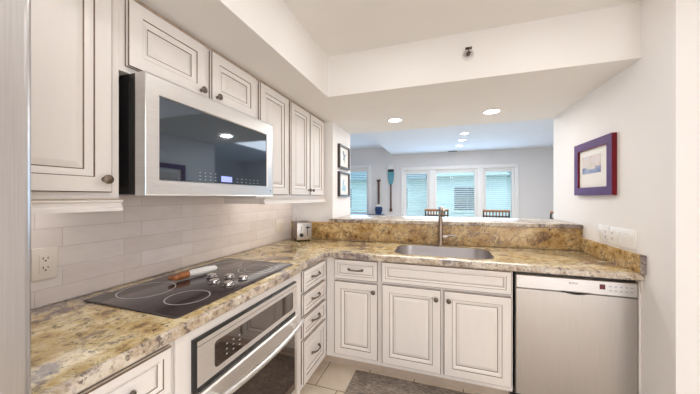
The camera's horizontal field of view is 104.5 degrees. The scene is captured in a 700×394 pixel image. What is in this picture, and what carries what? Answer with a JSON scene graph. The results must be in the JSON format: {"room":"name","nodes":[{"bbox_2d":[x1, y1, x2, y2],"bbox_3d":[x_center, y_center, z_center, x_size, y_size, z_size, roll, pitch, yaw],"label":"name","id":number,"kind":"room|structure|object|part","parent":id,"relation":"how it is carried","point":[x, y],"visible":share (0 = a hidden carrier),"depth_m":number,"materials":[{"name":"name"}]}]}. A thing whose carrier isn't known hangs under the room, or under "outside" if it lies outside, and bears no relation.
{"room":"kitchen","nodes":[
{"label":"kitchen","id":0,"kind":"room"},
{"bbox_2d":[31,203,296,309],"bbox_3d":[-1.352,-0.018,0.738,0.120,2.700,5.750,0,0,18],"label":"wall","id":1,"kind":"structure","parent":0,"point":[294,204],"depth_m":1.64,"materials":[{"name":"ceramic tile"},{"name":"grout"}]},
{"bbox_2d":[31,0,122,213],"bbox_3d":[-1.047,-0.361,0.862,0.380,0.820,0.389,0,0,18],"label":"upper cabinet","id":2,"kind":"object","parent":1,"relation":"attached to","point":[75,43],"depth_m":0.87,"materials":[{"name":"beige paint"}]},
{"bbox_3d":[-0.919,0.028,0.820,0.051,0.042,0.389,0,0,18],"label":"light rail","id":3,"kind":"part","parent":2,"relation":"part of","materials":[{"name":"white wood"}]},
{"bbox_3d":[-0.839,-0.061,0.935,0.030,0.031,0.031,0,0,18],"label":"knob","id":4,"kind":"part","parent":2,"relation":"part of","materials":[{"name":"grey metal"}]},
{"bbox_2d":[31,196,292,308],"bbox_3d":[-0.942,0.203,1.768,0.010,0.431,2.184,0,0,18],"label":"wall tile","id":5,"kind":"structure","parent":1,"relation":"attached to","point":[151,235],"depth_m":1.39,"materials":[{"name":"white tile"}]},
{"bbox_2d":[31,246,57,281],"bbox_3d":[-1.173,0.255,1.042,0.009,0.120,0.072,0,0,18],"label":"wall outlet","id":6,"kind":"object","parent":5,"relation":"attached to","point":[44,261],"visible":1,"depth_m":1.04,"materials":[{"name":"beige plastic"}]},
{"bbox_2d":[39,254,51,272],"bbox_3d":[-1.171,0.255,1.041,0.003,0.068,0.034,0,0,18],"label":"receptacle","id":7,"kind":"object","parent":6,"relation":"attached to","point":[45,260],"depth_m":1.04,"materials":[{"name":"beige plastic"}]},
{"bbox_2d":[275,219,282,231],"bbox_3d":[-0.667,0.270,2.565,0.011,0.115,0.120,0,0,18],"label":"light switch","id":8,"kind":"object","parent":5,"relation":"attached to","point":[278,223],"visible":1,"depth_m":2.56,"materials":[{"name":"beige plastic"}]},
{"bbox_2d":[119,0,256,117],"bbox_3d":[-0.863,-0.621,1.418,0.380,0.300,0.785,0,0,18],"label":"upper cabinet","id":9,"kind":"object","parent":1,"relation":"attached to","point":[150,42],"visible":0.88,"depth_m":1.21,"materials":[{"name":"beige paint"}]},
{"bbox_3d":[-0.740,-0.621,1.377,0.020,0.300,0.785,0,0,18],"label":"frame","id":10,"kind":"part","parent":9,"relation":"part of","materials":[{"name":"beige paint"}]},
{"bbox_3d":[-0.782,-0.622,1.186,0.020,0.258,0.357,0,0,18],"label":"door","id":11,"kind":"part","parent":9,"relation":"part of","materials":[{"name":"beige paint"}]},
{"bbox_2d":[119,71,272,195],"bbox_3d":[-0.824,-0.236,1.445,0.414,0.460,0.810,0,0,18],"label":"microwave","id":12,"kind":"object","parent":9,"relation":"attached to","point":[175,139],"visible":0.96,"depth_m":1.16,"materials":[{"name":"silver metal"}]},
{"bbox_3d":[-0.712,-0.521,1.317,0.030,0.031,0.031,0,0,18],"label":"knob","id":13,"kind":"part","parent":9,"relation":"part of","materials":[{"name":"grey metal"}]},
{"bbox_3d":[-0.681,-0.521,1.412,0.030,0.031,0.031,0,0,18],"label":"knob","id":14,"kind":"part","parent":9,"relation":"part of","materials":[{"name":"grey metal"}]},
{"bbox_3d":[-0.659,-0.622,1.556,0.020,0.258,0.356,0,0,18],"label":"door","id":15,"kind":"part","parent":9,"relation":"part of","materials":[{"name":"beige paint"}]},
{"bbox_2d":[217,78,287,197],"bbox_3d":[-0.693,-0.382,1.977,0.349,0.777,0.382,0,0,18],"label":"upper cabinet","id":16,"kind":"object","parent":1,"relation":"attached to","point":[271,105],"visible":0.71,"depth_m":1.94,"materials":[{"name":"beige paint"}]},
{"bbox_3d":[-0.556,-0.382,1.932,0.020,0.777,0.382,0,0,18],"label":"frame","id":17,"kind":"part","parent":16,"relation":"part of","materials":[{"name":"beige paint"}]},
{"bbox_3d":[-0.537,-0.383,1.926,0.020,0.735,0.342,0,0,18],"label":"door","id":18,"kind":"part","parent":16,"relation":"part of","materials":[{"name":"beige paint"}]},
{"bbox_2d":[288,98,324,197],"bbox_3d":[-0.509,-0.382,2.486,0.380,0.777,0.697,0,0,18],"label":"upper cabinet","id":19,"kind":"object","parent":1,"relation":"attached to","point":[305,129],"visible":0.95,"depth_m":2.35,"materials":[{"name":"beige paint"}]},
{"bbox_3d":[-0.420,-0.383,2.278,0.020,0.735,0.316,0,0,18],"label":"door","id":20,"kind":"part","parent":19,"relation":"part of","materials":[{"name":"beige paint"}]},
{"bbox_3d":[-0.319,-0.383,2.583,0.020,0.735,0.296,0,0,18],"label":"door","id":21,"kind":"part","parent":19,"relation":"part of","materials":[{"name":"beige paint"}]},
{"bbox_2d":[139,0,327,100],"bbox_3d":[-1.185,-1.069,0.040,0.636,0.597,4.530,0,0,18],"label":"soffit","id":22,"kind":"structure","parent":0,"point":[265,38],"depth_m":1.43,"materials":[{"name":"paint"}]},
{"bbox_2d":[297,122,349,325],"bbox_3d":[-0.284,0.281,3.110,0.416,2.103,0.575,0,0,18],"label":"wall","id":23,"kind":"structure","parent":0,"point":[335,206],"depth_m":2.82,"materials":[{"name":"paint"}]},
{"bbox_2d":[338,171,349,196],"bbox_3d":[-0.067,-0.142,3.058,0.028,0.272,0.340,0,0,18],"label":"framed picture","id":24,"kind":"object","parent":23,"relation":"attached to","point":[343,177],"visible":1,"depth_m":3.05},
{"bbox_2d":[338,143,349,169],"bbox_3d":[-0.067,-0.444,3.058,0.028,0.257,0.340,0,0,18],"label":"framed picture","id":25,"kind":"object","parent":23,"relation":"attached to","point":[343,151],"visible":1,"depth_m":3.05},
{"bbox_2d":[350,133,382,149],"bbox_3d":[-0.887,-1.378,5.629,2.887,0.180,3.830,0,0,18],"label":"ceiling","id":26,"kind":"structure","parent":0,"point":[360,140],"depth_m":6.40,"materials":[{"name":"paint"}]},
{"bbox_2d":[300,326,513,393],"bbox_3d":[0.541,1.382,2.128,7.800,0.100,9.580,0,0,18],"label":"floor","id":27,"kind":"structure","parent":0,"point":[329,377],"depth_m":1.98,"materials":[{"name":"tile"}]},
{"bbox_2d":[0,0,30,393],"bbox_3d":[-1.032,0.452,0.169,0.786,1.760,0.902,0,0,18],"label":"refrigerator","id":28,"kind":"object","parent":27,"relation":"on","point":[15,15],"visible":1,"depth_m":0.47,"materials":[{"name":"metal"}]},
{"bbox_2d":[76,341,172,393],"bbox_3d":[-0.914,0.896,0.808,0.665,0.872,0.376,0,0,18],"label":"base cabinet","id":29,"kind":"object","parent":27,"relation":"on","point":[152,373],"visible":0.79,"depth_m":0.80,"materials":[{"name":"beige paint"}]},
{"bbox_2d":[31,238,644,393],"bbox_3d":[0.267,0.439,1.421,2.504,0.040,2.290,0,0,18],"label":"countertop","id":30,"kind":"structure","parent":29,"relation":"on","point":[76,344],"depth_m":1.00,"materials":[{"name":"stone"}]},
{"bbox_2d":[84,258,292,318],"bbox_3d":[-0.710,0.406,1.378,0.503,0.025,0.786,0,0,18],"label":"cooktop","id":31,"kind":"object","parent":30,"relation":"in","point":[163,297],"visible":0.96,"depth_m":1.19,"materials":[{"name":"black glass"}]},
{"bbox_2d":[167,265,216,280],"bbox_3d":[-0.805,0.391,1.401,0.050,0.038,0.237,0,0,30],"label":"spatula","id":32,"kind":"object","parent":31,"relation":"on","point":[207,269],"visible":1,"depth_m":1.39,"materials":[{"name":"white paint"}]},
{"bbox_3d":[-0.783,0.391,1.435,0.039,0.038,0.155,0,0,35],"label":"handle","id":33,"kind":"part","parent":32,"relation":"part of","materials":[{"name":"white paint"}]},
{"bbox_3d":[-0.710,0.403,1.389,0.050,0.018,0.050,0,0,18],"label":"knob","id":34,"kind":"part","parent":31,"relation":"part of","materials":[{"name":"metal"}]},
{"bbox_3d":[-0.650,0.403,1.298,0.050,0.018,0.050,0,0,18],"label":"knob","id":35,"kind":"part","parent":31,"relation":"part of","materials":[{"name":"metal"}]},
{"bbox_3d":[-0.567,0.403,1.262,0.050,0.018,0.050,0,0,18],"label":"knob","id":36,"kind":"part","parent":31,"relation":"part of","materials":[{"name":"metal"}]},
{"bbox_3d":[-0.615,0.403,1.382,0.050,0.018,0.050,0,0,18],"label":"knob","id":37,"kind":"part","parent":31,"relation":"part of","materials":[{"name":"metal"}]},
{"bbox_3d":[-0.533,0.403,1.354,0.050,0.018,0.050,0,0,18],"label":"knob","id":38,"kind":"part","parent":31,"relation":"part of","materials":[{"name":"metal"}]},
{"bbox_2d":[293,221,311,241],"bbox_3d":[-0.455,0.326,2.602,0.150,0.186,0.175,0,0,-26],"label":"toaster","id":39,"kind":"object","parent":30,"relation":"on","point":[302,230],"visible":1,"depth_m":2.54,"materials":[{"name":"metal"}]},
{"bbox_3d":[-0.429,0.322,2.547,0.142,0.161,0.014,0,0,-26],"label":"panel","id":40,"kind":"part","parent":39,"relation":"part of","materials":[{"name":"metal"}]},
{"bbox_2d":[394,245,493,258],"bbox_3d":[0.707,0.525,2.096,0.702,0.202,0.432,0,0,18],"label":"sink","id":41,"kind":"object","parent":30,"relation":"in","point":[468,253],"visible":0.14,"depth_m":2.28,"materials":[{"name":"metal"}]},
{"bbox_2d":[437,206,455,245],"bbox_3d":[0.766,0.248,2.264,0.151,0.342,0.246,0,0,42],"label":"faucet","id":42,"kind":"object","parent":30,"relation":"on","point":[441,210],"visible":1,"depth_m":2.33,"materials":[{"name":"silver metal"}]},
{"bbox_3d":[0.758,0.118,2.248,0.040,0.082,0.238,0,0,12],"label":"spout","id":43,"kind":"part","parent":42,"relation":"part of","materials":[{"name":"silver metal"}]},
{"bbox_3d":[0.853,0.337,2.329,0.109,0.044,0.038,0,0,24],"label":"lever","id":44,"kind":"part","parent":42,"relation":"part of","materials":[{"name":"silver metal"}]},
{"bbox_2d":[173,273,299,393],"bbox_3d":[-0.742,0.896,1.395,0.624,0.872,0.843,0,0,18],"label":"base cabinet","id":45,"kind":"object","parent":27,"relation":"on","point":[182,345],"visible":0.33,"depth_m":0.97,"materials":[{"name":"beige paint"}]},
{"bbox_2d":[191,281,304,393],"bbox_3d":[-0.669,0.837,1.363,0.664,0.666,0.735,0,0,18],"label":"oven","id":46,"kind":"object","parent":45,"relation":"in","point":[253,351],"visible":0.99,"depth_m":1.22,"materials":[{"name":"metal"}]},
{"bbox_3d":[-0.443,0.691,1.289,0.006,0.020,0.712,0,0,18],"label":"gap trim","id":47,"kind":"part","parent":46,"relation":"part of","materials":[{"name":"black metal"}]},
{"bbox_3d":[-0.434,0.935,1.286,0.026,0.465,0.700,0,0,18],"label":"door","id":48,"kind":"part","parent":46,"relation":"part of","materials":[{"name":"metal"}]},
{"bbox_3d":[-0.422,0.598,1.297,0.003,0.100,0.573,0,0,18],"label":"control glass","id":49,"kind":"part","parent":46,"relation":"part of","materials":[{"name":"black glass"}]},
{"bbox_3d":[-0.387,0.740,1.270,0.072,0.026,0.735,0,0,18],"label":"handle","id":50,"kind":"part","parent":46,"relation":"part of","materials":[{"name":"metal"}]},
{"bbox_2d":[300,258,325,390],"bbox_3d":[-0.508,0.896,2.034,0.665,0.872,0.516,0,0,18],"label":"base cabinet","id":51,"kind":"object","parent":27,"relation":"on","point":[313,277],"visible":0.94,"depth_m":1.85,"materials":[{"name":"beige paint"}]},
{"bbox_3d":[-0.249,1.059,1.889,0.020,0.274,0.348,0,0,18],"label":"drawer","id":52,"kind":"part","parent":51,"relation":"part of","materials":[{"name":"beige paint"}]},
{"bbox_3d":[-0.249,0.840,1.889,0.020,0.132,0.348,0,0,18],"label":"drawer","id":53,"kind":"part","parent":51,"relation":"part of","materials":[{"name":"beige paint"}]},
{"bbox_3d":[-0.249,0.692,1.889,0.020,0.132,0.348,0,0,18],"label":"drawer","id":54,"kind":"part","parent":51,"relation":"part of","materials":[{"name":"beige paint"}]},
{"bbox_3d":[-0.249,0.542,1.889,0.020,0.136,0.348,0,0,18],"label":"drawer","id":55,"kind":"part","parent":51,"relation":"part of","materials":[{"name":"beige paint"}]},
{"bbox_2d":[323,257,381,371],"bbox_3d":[0.042,0.896,2.272,0.519,0.872,0.541,0,0,18],"label":"base cabinet","id":56,"kind":"object","parent":27,"relation":"on","point":[353,285],"visible":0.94,"depth_m":2.04,"materials":[{"name":"beige paint"}]},
{"bbox_3d":[0.036,0.544,2.007,0.125,0.020,0.035,0,0,18],"label":"pull handle","id":57,"kind":"part","parent":56,"relation":"part of","materials":[{"name":"grey metal"}]},
{"bbox_3d":[0.043,0.546,2.030,0.336,0.148,0.020,0,0,18],"label":"drawer","id":58,"kind":"part","parent":56,"relation":"part of","materials":[{"name":"beige paint"}]},
{"bbox_3d":[0.043,0.916,2.030,0.336,0.556,0.020,0,0,18],"label":"door","id":59,"kind":"part","parent":56,"relation":"part of","materials":[{"name":"beige paint"}]},
{"bbox_2d":[350,214,384,214],"bbox_3d":[0.153,0.890,7.078,1.450,0.885,0.335,0,0,18],"label":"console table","id":60,"kind":"object","parent":27,"relation":"on","point":[350,214],"visible":0.03,"depth_m":6.92,"materials":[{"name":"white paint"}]},
{"bbox_2d":[344,370,468,393],"bbox_3d":[0.366,1.326,1.609,0.905,0.010,0.685,0,0,18],"label":"floor mat","id":61,"kind":"object","parent":27,"relation":"on","point":[362,382],"visible":1,"depth_m":1.89,"materials":[{"name":"grey fabric"}]},
{"bbox_2d":[425,209,448,216],"bbox_3d":[1.562,0.771,4.916,0.470,1.124,0.513,0,0,15],"label":"dining chair","id":62,"kind":"object","parent":27,"relation":"on","point":[428,210],"visible":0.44,"depth_m":4.70,"materials":[{"name":"brown wood"}]},
{"bbox_3d":[1.502,0.227,4.701,0.399,0.036,0.068,0,0,15],"label":"rail","id":63,"kind":"part","parent":62,"relation":"part of","materials":[{"name":"brown wood"}]},
{"bbox_2d":[380,261,512,393],"bbox_3d":[0.698,0.896,2.068,0.852,0.872,0.566,0,0,18],"label":"base cabinet","id":64,"kind":"object","parent":27,"relation":"on","point":[443,325],"visible":0.96,"depth_m":1.82,"materials":[{"name":"beige paint"}]},
{"bbox_3d":[0.425,0.916,1.903,0.402,0.568,0.020,0,0,18],"label":"door","id":65,"kind":"part","parent":64,"relation":"part of","materials":[{"name":"beige paint"}]},
{"bbox_3d":[0.624,0.543,1.837,0.828,0.146,0.020,0,0,18],"label":"false drawer","id":66,"kind":"part","parent":64,"relation":"part of","materials":[{"name":"beige paint"}]},
{"bbox_3d":[0.826,0.916,1.770,0.402,0.568,0.020,0,0,18],"label":"door","id":67,"kind":"part","parent":64,"relation":"part of","materials":[{"name":"beige paint"}]},
{"bbox_2d":[483,210,509,217],"bbox_3d":[2.476,0.771,4.613,0.470,1.124,0.513,0,0,25],"label":"dining chair","id":68,"kind":"object","parent":27,"relation":"on","point":[486,211],"visible":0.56,"depth_m":4.39,"materials":[{"name":"brown wood"}]},
{"bbox_3d":[2.381,0.227,4.412,0.399,0.036,0.068,0,0,25],"label":"rail","id":69,"kind":"part","parent":68,"relation":"part of","materials":[{"name":"brown wood"}]},
{"bbox_2d":[513,271,637,393],"bbox_3d":[1.400,0.897,1.845,0.597,0.870,0.536,0,0,18],"label":"dishwasher","id":70,"kind":"object","parent":27,"relation":"on","point":[572,334],"visible":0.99,"depth_m":1.60,"materials":[{"name":"silver metal"}]},
{"bbox_2d":[513,271,513,386],"bbox_3d":[1.408,0.857,1.867,0.589,0.750,0.490,0,0,18],"label":"tub","id":71,"kind":"object","parent":70,"relation":"in","point":[513,271],"depth_m":1.76,"materials":[{"name":"black plastic"}]},
{"bbox_3d":[1.323,0.522,1.613,0.597,0.084,0.036,0,0,18],"label":"control panel","id":72,"kind":"part","parent":70,"relation":"part of","materials":[{"name":"metal"}]},
{"bbox_2d":[635,280,642,393],"bbox_3d":[1.687,0.896,1.740,0.010,0.873,0.535,0,0,18],"label":"filler panel","id":73,"kind":"object","parent":27,"relation":"on","point":[640,283],"visible":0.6,"depth_m":1.50,"materials":[{"name":"beige paint"}]},
{"bbox_2d":[350,147,553,218],"bbox_3d":[2.071,-0.068,6.746,7.800,2.800,0.150,0,0,18],"label":"wall","id":74,"kind":"structure","parent":0,"point":[536,165],"depth_m":6.35,"materials":[{"name":"paint"}]},
{"bbox_2d":[350,165,370,213],"bbox_3d":[0.048,-0.118,7.389,1.105,1.450,0.142,0,0,18],"label":"window","id":75,"kind":"structure","parent":74,"relation":"in","point":[361,167],"depth_m":7.17,"materials":[{"name":"white paint"}]},
{"bbox_2d":[350,170,366,213],"bbox_3d":[0.048,-0.132,7.388,0.847,1.167,0.054,0,0,18],"label":"window blind","id":76,"kind":"object","parent":75,"relation":"attached to","point":[358,170],"visible":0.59,"depth_m":7.32,"materials":[{"name":"plastic"}]},
{"bbox_2d":[375,180,381,213],"bbox_3d":[0.750,-0.004,7.069,0.184,0.898,0.054,0,0,18],"label":"paddle","id":77,"kind":"object","parent":74,"relation":"attached to","point":[378,209],"visible":0.98,"depth_m":7.05,"materials":[{"name":"blue paint"}]},
{"bbox_3d":[0.750,0.348,7.069,0.184,0.194,0.026,0,0,18],"label":"blade","id":78,"kind":"part","parent":77,"relation":"part of","materials":[{"name":"blue paint"}]},
{"bbox_2d":[388,165,393,211],"bbox_3d":[1.051,-0.230,6.969,0.156,1.205,0.038,0,0,18],"label":"paddle","id":79,"kind":"object","parent":74,"relation":"attached to","point":[390,167],"visible":1,"depth_m":6.96,"materials":[{"name":"teal wood"}]},
{"bbox_3d":[1.051,-0.479,6.969,0.156,0.333,0.026,0,0,18],"label":"blade","id":80,"kind":"part","parent":79,"relation":"part of","materials":[{"name":"teal paint"}]},
{"bbox_2d":[404,170,428,215],"bbox_3d":[1.692,-0.050,6.866,0.605,1.245,0.100,0,0,18],"label":"window","id":81,"kind":"structure","parent":74,"relation":"in","point":[410,171],"depth_m":6.91,"materials":[{"name":"white paint"}]},
{"bbox_2d":[407,172,426,215],"bbox_3d":[1.685,-0.060,6.846,0.497,1.121,0.054,0,0,18],"label":"window blind","id":82,"kind":"object","parent":81,"relation":"attached to","point":[412,172],"visible":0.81,"depth_m":6.84,"materials":[{"name":"plastic"}]},
{"bbox_2d":[435,168,476,216],"bbox_3d":[2.554,-0.050,6.581,0.950,1.245,0.100,0,0,18],"label":"window","id":83,"kind":"structure","parent":74,"relation":"in","point":[443,170],"depth_m":6.43,"materials":[{"name":"white paint"}]},
{"bbox_2d":[437,171,473,216],"bbox_3d":[2.547,-0.060,6.560,0.842,1.121,0.054,0,0,18],"label":"window blind","id":84,"kind":"object","parent":83,"relation":"attached to","point":[467,172],"visible":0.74,"depth_m":6.54,"materials":[{"name":"plastic"}]},
{"bbox_3d":[2.797,-0.051,6.451,0.004,1.063,0.004,0,0,18],"label":"lift cord","id":85,"kind":"part","parent":84,"relation":"part of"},
{"bbox_2d":[401,163,518,217],"bbox_3d":[2.543,-0.050,6.484,2.660,1.405,0.050,0,0,18],"label":"trim","id":86,"kind":"structure","parent":74,"relation":"attached to","point":[480,168],"depth_m":6.34,"materials":[{"name":"white paint"}]},
{"bbox_2d":[484,167,513,217],"bbox_3d":[3.441,-0.050,6.287,0.630,1.245,0.100,0,0,18],"label":"window","id":87,"kind":"structure","parent":74,"relation":"in","point":[509,168],"depth_m":6.18,"materials":[{"name":"white paint"}]},
{"bbox_2d":[486,170,510,217],"bbox_3d":[3.434,-0.060,6.266,0.522,1.121,0.054,0,0,18],"label":"window blind","id":88,"kind":"object","parent":87,"relation":"attached to","point":[490,171],"visible":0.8,"depth_m":6.25,"materials":[{"name":"plastic"}]},
{"bbox_3d":[3.265,-0.051,6.296,0.004,1.063,0.004,0,0,18],"label":"lift cord","id":89,"kind":"part","parent":88,"relation":"part of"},
{"bbox_2d":[330,239,579,250],"bbox_3d":[0.834,0.790,2.483,2.107,1.084,0.136,0,0,15],"label":"wall","id":90,"kind":"structure","parent":0,"point":[330,239],"depth_m":2.32,"materials":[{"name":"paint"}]},
{"bbox_2d":[292,221,581,249],"bbox_3d":[0.611,0.333,2.460,2.506,0.170,0.022,0,0,15],"label":"backsplash","id":91,"kind":"structure","parent":90,"relation":"attached to","point":[515,237],"depth_m":2.36,"materials":[{"name":"stone"}]},
{"bbox_2d":[329,215,582,228],"bbox_3d":[0.889,0.231,2.650,2.093,0.033,0.670,0,0,18],"label":"bar","id":92,"kind":"object","parent":90,"relation":"on","point":[383,219],"visible":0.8,"depth_m":2.47,"materials":[{"name":"stone"}]},
{"bbox_2d":[367,118,553,154],"bbox_3d":[2.816,-1.275,4.403,4.913,0.386,3.830,0,0,18],"label":"ceiling","id":93,"kind":"structure","parent":0,"point":[527,134],"depth_m":5.01,"materials":[{"name":"paint"}]},
{"bbox_2d":[283,0,641,56],"bbox_3d":[0.533,-1.225,-0.530,2.984,0.286,4.530,0,0,18],"label":"ceiling","id":94,"kind":"structure","parent":0,"point":[339,27],"depth_m":1.62,"materials":[{"name":"paint"}]},
{"bbox_2d":[294,2,640,133],"bbox_3d":[0.611,-1.069,2.473,2.515,0.597,1.220,0,0,18],"label":"soffit","id":95,"kind":"object","parent":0,"point":[539,69],"visible":0.61,"depth_m":1.88,"materials":[{"name":"paint"}]},
{"bbox_2d":[387,118,402,122],"bbox_3d":[0.451,-0.768,2.713,0.162,0.004,0.162,0,0,18],"label":"recessed light","id":96,"kind":"object","parent":95,"relation":"attached to","point":[392,120],"visible":1,"depth_m":2.71,"materials":[{"name":"white paint"}]},
{"bbox_2d":[462,46,473,60],"bbox_3d":[0.766,-0.932,1.751,0.074,0.074,0.054,0,0,18],"label":"sprinkler","id":97,"kind":"object","parent":95,"relation":"attached to","point":[468,54],"visible":1,"depth_m":1.77,"materials":[{"name":"metal"}]},
{"bbox_2d":[482,109,501,114],"bbox_3d":[1.276,-0.768,2.439,0.162,0.004,0.162,0,0,18],"label":"recessed light","id":98,"kind":"object","parent":95,"relation":"attached to","point":[489,111],"visible":1,"depth_m":2.43,"materials":[{"name":"white paint"}]},
{"bbox_2d":[554,0,699,393],"bbox_3d":[2.293,-0.018,1.795,1.105,2.700,1.450,0,0,18],"label":"wall","id":99,"kind":"structure","parent":0,"point":[652,105],"depth_m":1.40,"materials":[{"name":"paint"}]},
{"bbox_2d":[574,132,616,194],"bbox_3d":[1.747,-0.210,1.948,0.027,0.395,0.504,0,0,18],"label":"framed picture","id":100,"kind":"object","parent":99,"relation":"attached to","point":[595,160],"visible":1,"depth_m":1.89,"materials":[{"name":"wood"}]},
{"bbox_2d":[582,153,600,174],"bbox_3d":[1.756,-0.238,1.973,0.002,0.130,0.250,0,0,18],"label":"picture","id":101,"kind":"object","parent":100,"relation":"attached to","point":[591,162],"depth_m":1.96,"materials":[{"name":"paper"}]},
{"bbox_2d":[599,225,609,242],"bbox_3d":[1.719,0.247,1.838,0.011,0.110,0.120,0,0,18],"label":"wall outlet","id":102,"kind":"object","parent":99,"relation":"attached to","point":[604,231],"visible":1,"depth_m":1.82,"materials":[{"name":"white plastic"}]},
{"bbox_2d":[599,228,601,237],"bbox_3d":[1.727,0.247,1.867,0.003,0.068,0.034,0,0,18],"label":"rocker switch","id":103,"kind":"object","parent":102,"relation":"attached to","point":[600,229],"depth_m":1.87,"materials":[{"name":"white plastic"}]},
{"bbox_2d":[604,229,606,238],"bbox_3d":[1.708,0.247,1.810,0.003,0.068,0.034,0,0,18],"label":"receptacle","id":104,"kind":"object","parent":102,"relation":"attached to","point":[605,230],"depth_m":1.81,"materials":[{"name":"white plastic"}]},
{"bbox_2d":[580,238,645,273],"bbox_3d":[1.696,0.367,1.789,0.021,0.102,0.687,0,0,18],"label":"side splash","id":105,"kind":"object","parent":99,"relation":"attached to","point":[636,262],"visible":1,"depth_m":1.68,"materials":[{"name":"stone"}]},
{"bbox_2d":[610,226,636,249],"bbox_3d":[1.652,0.246,1.635,0.011,0.109,0.244,0,0,18],"label":"light switch","id":106,"kind":"object","parent":99,"relation":"attached to","point":[626,238],"visible":1,"depth_m":1.62,"materials":[{"name":"white plastic"}]},
{"bbox_2d":[610,230,613,240],"bbox_3d":[1.686,0.247,1.742,0.003,0.068,0.034,0,0,18],"label":"receptacle","id":107,"kind":"object","parent":106,"relation":"attached to","point":[611,231],"depth_m":1.74,"materials":[{"name":"white plastic"}]},
{"bbox_2d":[616,231,619,242],"bbox_3d":[1.666,0.247,1.683,0.003,0.068,0.034,0,0,18],"label":"rocker switch","id":108,"kind":"object","parent":106,"relation":"attached to","point":[617,232],"depth_m":1.68,"materials":[{"name":"white plastic"}]},
{"bbox_2d":[622,232,626,243],"bbox_3d":[1.645,0.247,1.624,0.006,0.068,0.034,0,0,18],"label":"rocker switch","id":109,"kind":"object","parent":106,"relation":"attached to","point":[624,234],"depth_m":1.62,"materials":[{"name":"white plastic"}]},
{"bbox_2d":[629,234,633,245],"bbox_3d":[1.626,0.247,1.564,0.006,0.068,0.034,0,0,18],"label":"rocker switch","id":110,"kind":"object","parent":106,"relation":"attached to","point":[631,236],"depth_m":1.56,"materials":[{"name":"white plastic"}]},
{"bbox_3d":[-0.593,0.013,2.330,0.230,0.013,0.850,0,0,18],"label":"light","id":111,"kind":"object","parent":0,"visible":0},
{"bbox_2d":[224,198,325,203],"bbox_3d":[-0.566,0.028,2.343,0.339,0.042,1.023,0,0,18],"label":"rail","id":112,"kind":"object","parent":111,"relation":"attached to","point":[226,200],"visible":0.98,"depth_m":1.90,"materials":[{"name":"beige paint"}]},
{"bbox_3d":[-0.747,0.027,1.876,0.288,0.040,0.022,0,0,18],"label":"rail","id":113,"kind":"part","parent":112,"relation":"part of","materials":[{"name":"beige paint"}]},
{"bbox_3d":[-0.429,0.028,2.298,0.051,0.042,1.023,0,0,18],"label":"rail","id":114,"kind":"part","parent":112,"relation":"part of","materials":[{"name":"beige paint"}]},
{"label":"outside","id":115,"kind":"structure","parent":0,"visible":0},
{"bbox_3d":[7.929,1.882,22.203,44.000,0.100,32.860,0,0,18],"label":"ground","id":116,"kind":"structure","parent":115,"visible":0},
{"bbox_2d":[350,172,510,216],"bbox_3d":[5.008,-0.718,16.566,17.000,5.100,8.400,0,0,18],"label":"house","id":117,"kind":"structure","parent":116,"relation":"on","point":[507,176],"depth_m":12.81,"materials":[{"name":"plastic"}]},
{"bbox_3d":[5.439,0.082,12.462,1.200,1.100,0.020,0,0,18],"label":"glass","id":118,"kind":"part","parent":117,"relation":"part of","materials":[{"name":"clear glass"}]}
]}

